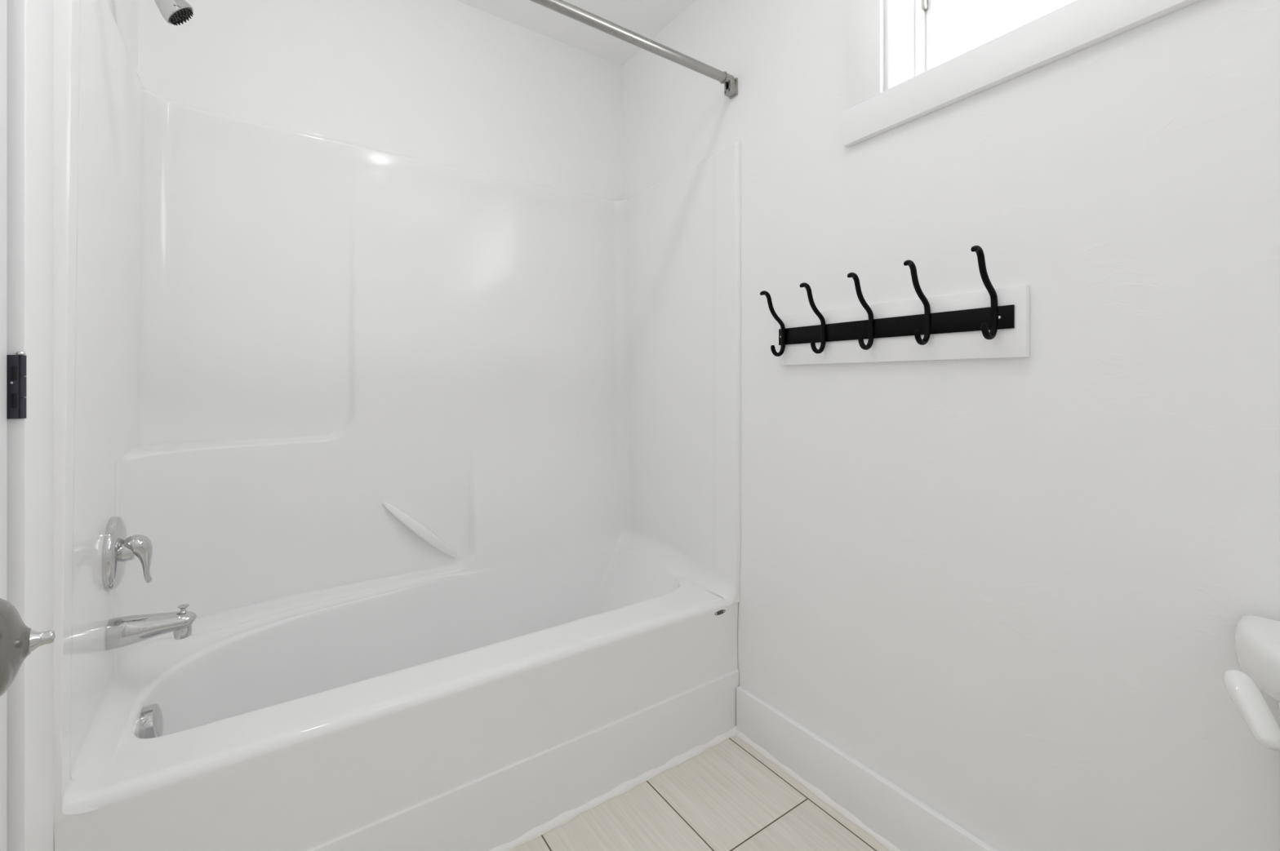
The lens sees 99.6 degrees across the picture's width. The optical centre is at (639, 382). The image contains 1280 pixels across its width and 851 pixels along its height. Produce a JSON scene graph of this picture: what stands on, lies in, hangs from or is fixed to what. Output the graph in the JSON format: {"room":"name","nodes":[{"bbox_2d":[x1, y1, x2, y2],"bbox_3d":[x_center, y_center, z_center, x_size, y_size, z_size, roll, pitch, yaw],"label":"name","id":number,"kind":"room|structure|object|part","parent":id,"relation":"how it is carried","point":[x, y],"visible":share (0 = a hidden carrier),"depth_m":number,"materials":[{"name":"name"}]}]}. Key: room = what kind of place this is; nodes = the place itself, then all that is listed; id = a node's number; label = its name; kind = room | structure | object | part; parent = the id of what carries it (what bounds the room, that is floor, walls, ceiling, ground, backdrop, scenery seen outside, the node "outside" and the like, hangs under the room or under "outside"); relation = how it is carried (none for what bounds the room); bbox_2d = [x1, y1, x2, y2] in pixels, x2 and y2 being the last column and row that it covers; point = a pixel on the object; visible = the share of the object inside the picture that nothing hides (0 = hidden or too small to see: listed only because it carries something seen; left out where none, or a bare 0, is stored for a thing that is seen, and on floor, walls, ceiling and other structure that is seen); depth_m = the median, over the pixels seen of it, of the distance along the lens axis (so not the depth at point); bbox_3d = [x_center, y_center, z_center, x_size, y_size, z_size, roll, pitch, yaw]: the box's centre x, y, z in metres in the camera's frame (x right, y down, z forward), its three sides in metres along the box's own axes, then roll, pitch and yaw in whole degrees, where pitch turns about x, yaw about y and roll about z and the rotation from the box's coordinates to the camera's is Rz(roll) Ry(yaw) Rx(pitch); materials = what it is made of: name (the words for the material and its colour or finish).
{"room":"bathroom","nodes":[
{"label":"bathroom","id":0,"kind":"room"},
{"bbox_2d":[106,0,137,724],"bbox_3d":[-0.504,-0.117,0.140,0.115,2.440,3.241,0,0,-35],"label":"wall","id":1,"kind":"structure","parent":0,"point":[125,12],"depth_m":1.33,"materials":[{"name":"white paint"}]},
{"bbox_2d":[0,0,55,850],"bbox_3d":[-0.544,0.079,0.446,0.108,2.023,0.724,0,0,-44],"label":"door","id":2,"kind":"structure","parent":1,"relation":"in","point":[18,641],"depth_m":0.65,"materials":[{"name":"white paint"}]},
{"bbox_3d":[-0.377,0.149,0.288,0.070,0.066,0.066,0,0,-44],"label":"knob","id":3,"kind":"part","parent":2,"relation":"part of","materials":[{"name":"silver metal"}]},
{"bbox_2d":[6,0,53,850],"bbox_3d":[-0.838,0.037,0.742,0.022,2.130,0.112,0,0,-35],"label":"door frame","id":4,"kind":"structure","parent":1,"relation":"attached to","point":[29,23],"depth_m":0.71,"materials":[{"name":"white paint"}]},
{"bbox_2d":[154,0,193,25],"bbox_3d":[-1.059,-0.877,1.166,0.150,0.173,0.064,0,0,-35],"label":"showerhead","id":5,"kind":"object","parent":1,"relation":"attached to","point":[174,12],"visible":1,"depth_m":1.18,"materials":[{"name":"silver metal"}]},
{"bbox_2d":[137,0,622,200],"bbox_3d":[-0.691,-0.117,1.921,1.804,2.440,0.100,0,0,-35],"label":"wall","id":6,"kind":"structure","parent":0,"point":[455,82],"depth_m":1.80,"materials":[{"name":"white paint"}]},
{"bbox_2d":[455,0,695,66],"bbox_3d":[-0.250,-1.387,0.316,2.904,0.100,3.241,0,0,-35],"label":"ceiling","id":7,"kind":"structure","parent":0,"point":[646,18],"depth_m":1.99,"materials":[{"name":"white paint"}]},
{"bbox_2d":[509,735,889,850],"bbox_3d":[-0.250,1.133,0.316,2.904,0.060,3.241,0,0,-35],"label":"floor","id":8,"kind":"structure","parent":0,"point":[728,797],"depth_m":1.37,"materials":[{"name":"tile"}]},
{"bbox_2d":[53,0,740,850],"bbox_3d":[-0.498,0.172,1.563,1.512,1.862,0.706,0,0,-35],"label":"bathtub","id":9,"kind":"object","parent":8,"relation":"on","point":[436,465],"visible":0.98,"depth_m":1.56,"materials":[{"name":"white plastic"}]},
{"bbox_2d":[101,516,152,591],"bbox_3d":[-1.086,0.358,1.154,0.068,0.150,0.150,0,0,-35],"label":"shower valve","id":10,"kind":"object","parent":9,"relation":"attached to","point":[117,549],"visible":1,"depth_m":1.13,"materials":[{"name":"silver metal"}]},
{"bbox_3d":[-1.078,0.380,1.159,0.050,0.106,0.045,0,0,-35],"label":"lever","id":11,"kind":"part","parent":10,"relation":"part of","materials":[{"name":"silver metal"}]},
{"bbox_2d":[105,604,196,650],"bbox_3d":[-1.051,0.528,1.170,0.144,0.070,0.062,0,0,-35],"label":"tub spout","id":12,"kind":"object","parent":9,"relation":"attached to","point":[121,632],"visible":1,"depth_m":1.15,"materials":[{"name":"silver metal"}]},
{"bbox_3d":[-1.011,0.502,1.198,0.021,0.018,0.021,0,0,-35],"label":"diverter knob","id":13,"kind":"part","parent":12,"relation":"part of","materials":[{"name":"silver metal"}]},
{"bbox_2d":[138,703,163,738],"bbox_3d":[-1.031,0.721,1.137,0.041,0.081,0.079,0,0,-35],"label":"overflow plate","id":14,"kind":"object","parent":9,"relation":"attached to","point":[151,719],"visible":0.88,"depth_m":1.12,"materials":[{"name":"silver metal"}]},
{"bbox_2d":[53,546,738,850],"bbox_3d":[-0.486,0.876,1.545,1.511,0.453,0.629,0,0,-35],"label":"tub","id":15,"kind":"object","parent":9,"relation":"in","point":[494,706],"depth_m":1.32,"materials":[{"name":"white plastic"}]},
{"bbox_2d":[735,730,900,850],"bbox_3d":[0.965,1.095,0.735,0.014,0.015,2.348,0,0,-35],"label":"caulk","id":16,"kind":"structure","parent":8,"relation":"on","point":[817,793],"depth_m":1.44,"materials":[{"name":"white"}]},
{"bbox_2d":[1222,615,1279,751],"bbox_3d":[0.743,0.726,0.437,0.724,0.752,0.450,0,0,-35],"label":"toilet","id":17,"kind":"object","parent":8,"relation":"on","point":[1256,639],"visible":1,"depth_m":0.71,"materials":[{"name":"white ceramic"}]},
{"bbox_3d":[0.778,0.414,0.687,0.039,0.070,0.074,0,0,20],"label":"flush lever","id":18,"kind":"part","parent":17,"relation":"part of","materials":[{"name":"white"}]},
{"bbox_3d":[0.949,0.382,0.579,0.225,0.064,0.450,0,0,-35],"label":"tank lid","id":19,"kind":"part","parent":17,"relation":"part of","materials":[{"name":"white ceramic"}]},
{"bbox_3d":[0.962,0.555,0.588,0.176,0.294,0.372,0,0,-35],"label":"tank","id":20,"kind":"part","parent":17,"relation":"part of","materials":[{"name":"white ceramic"}]},
{"bbox_2d":[622,0,1279,850],"bbox_3d":[0.864,-0.117,1.086,0.185,2.440,3.241,0,0,-35],"label":"wall","id":21,"kind":"structure","parent":0,"point":[1015,593],"depth_m":1.07,"materials":[{"name":"white paint"}]},
{"bbox_2d":[529,0,737,98],"bbox_3d":[-0.320,-0.949,1.306,1.512,0.066,0.036,0,0,-35],"label":"shower curtain rod","id":22,"kind":"object","parent":21,"relation":"attached to","point":[731,83],"visible":1,"depth_m":1.52,"materials":[{"name":"silver metal"}]},
{"bbox_2d":[736,686,998,850],"bbox_3d":[0.978,1.031,0.743,0.019,0.143,2.346,0,0,-35],"label":"baseboard","id":23,"kind":"structure","parent":21,"relation":"attached to","point":[891,812],"depth_m":1.37,"materials":[{"name":"white paint"}]},
{"bbox_2d":[778,284,1029,365],"bbox_3d":[0.584,-0.121,1.312,0.018,0.142,0.618,0,0,-35],"label":"board","id":24,"kind":"object","parent":21,"relation":"attached to","point":[1013,342],"visible":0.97,"depth_m":1.22,"materials":[{"name":"white paint"}]},
{"bbox_2d":[760,245,1014,356],"bbox_3d":[0.531,-0.170,1.285,0.100,0.192,0.594,0,0,-35],"label":"hook rail","id":25,"kind":"object","parent":24,"relation":"attached to","point":[995,317],"visible":1,"depth_m":1.24,"materials":[{"name":"black metal"}]},
{"bbox_2d":[886,0,1074,89],"bbox_3d":[1.066,-0.961,0.779,0.176,0.514,1.404,0,0,-35],"label":"window","id":26,"kind":"structure","parent":21,"relation":"in","point":[911,24],"depth_m":1.35,"materials":[{"name":"white paint"}]},
{"bbox_3d":[1.114,-0.960,0.812,0.060,0.504,1.392,0,0,-35],"label":"frame","id":27,"kind":"part","parent":26,"relation":"part of","materials":[{"name":"white plastic"}]},
{"bbox_3d":[1.118,-0.960,0.814,0.026,0.472,1.360,0,0,-35],"label":"sash","id":28,"kind":"part","parent":26,"relation":"part of","materials":[{"name":"white plastic"}]},
{"bbox_2d":[842,0,1200,147],"bbox_3d":[0.986,-0.957,0.729,0.021,0.701,1.614,0,0,-35],"label":"window frame","id":29,"kind":"structure","parent":21,"relation":"attached to","point":[1077,25],"depth_m":1.15,"materials":[{"name":"white paint"}]}
]}

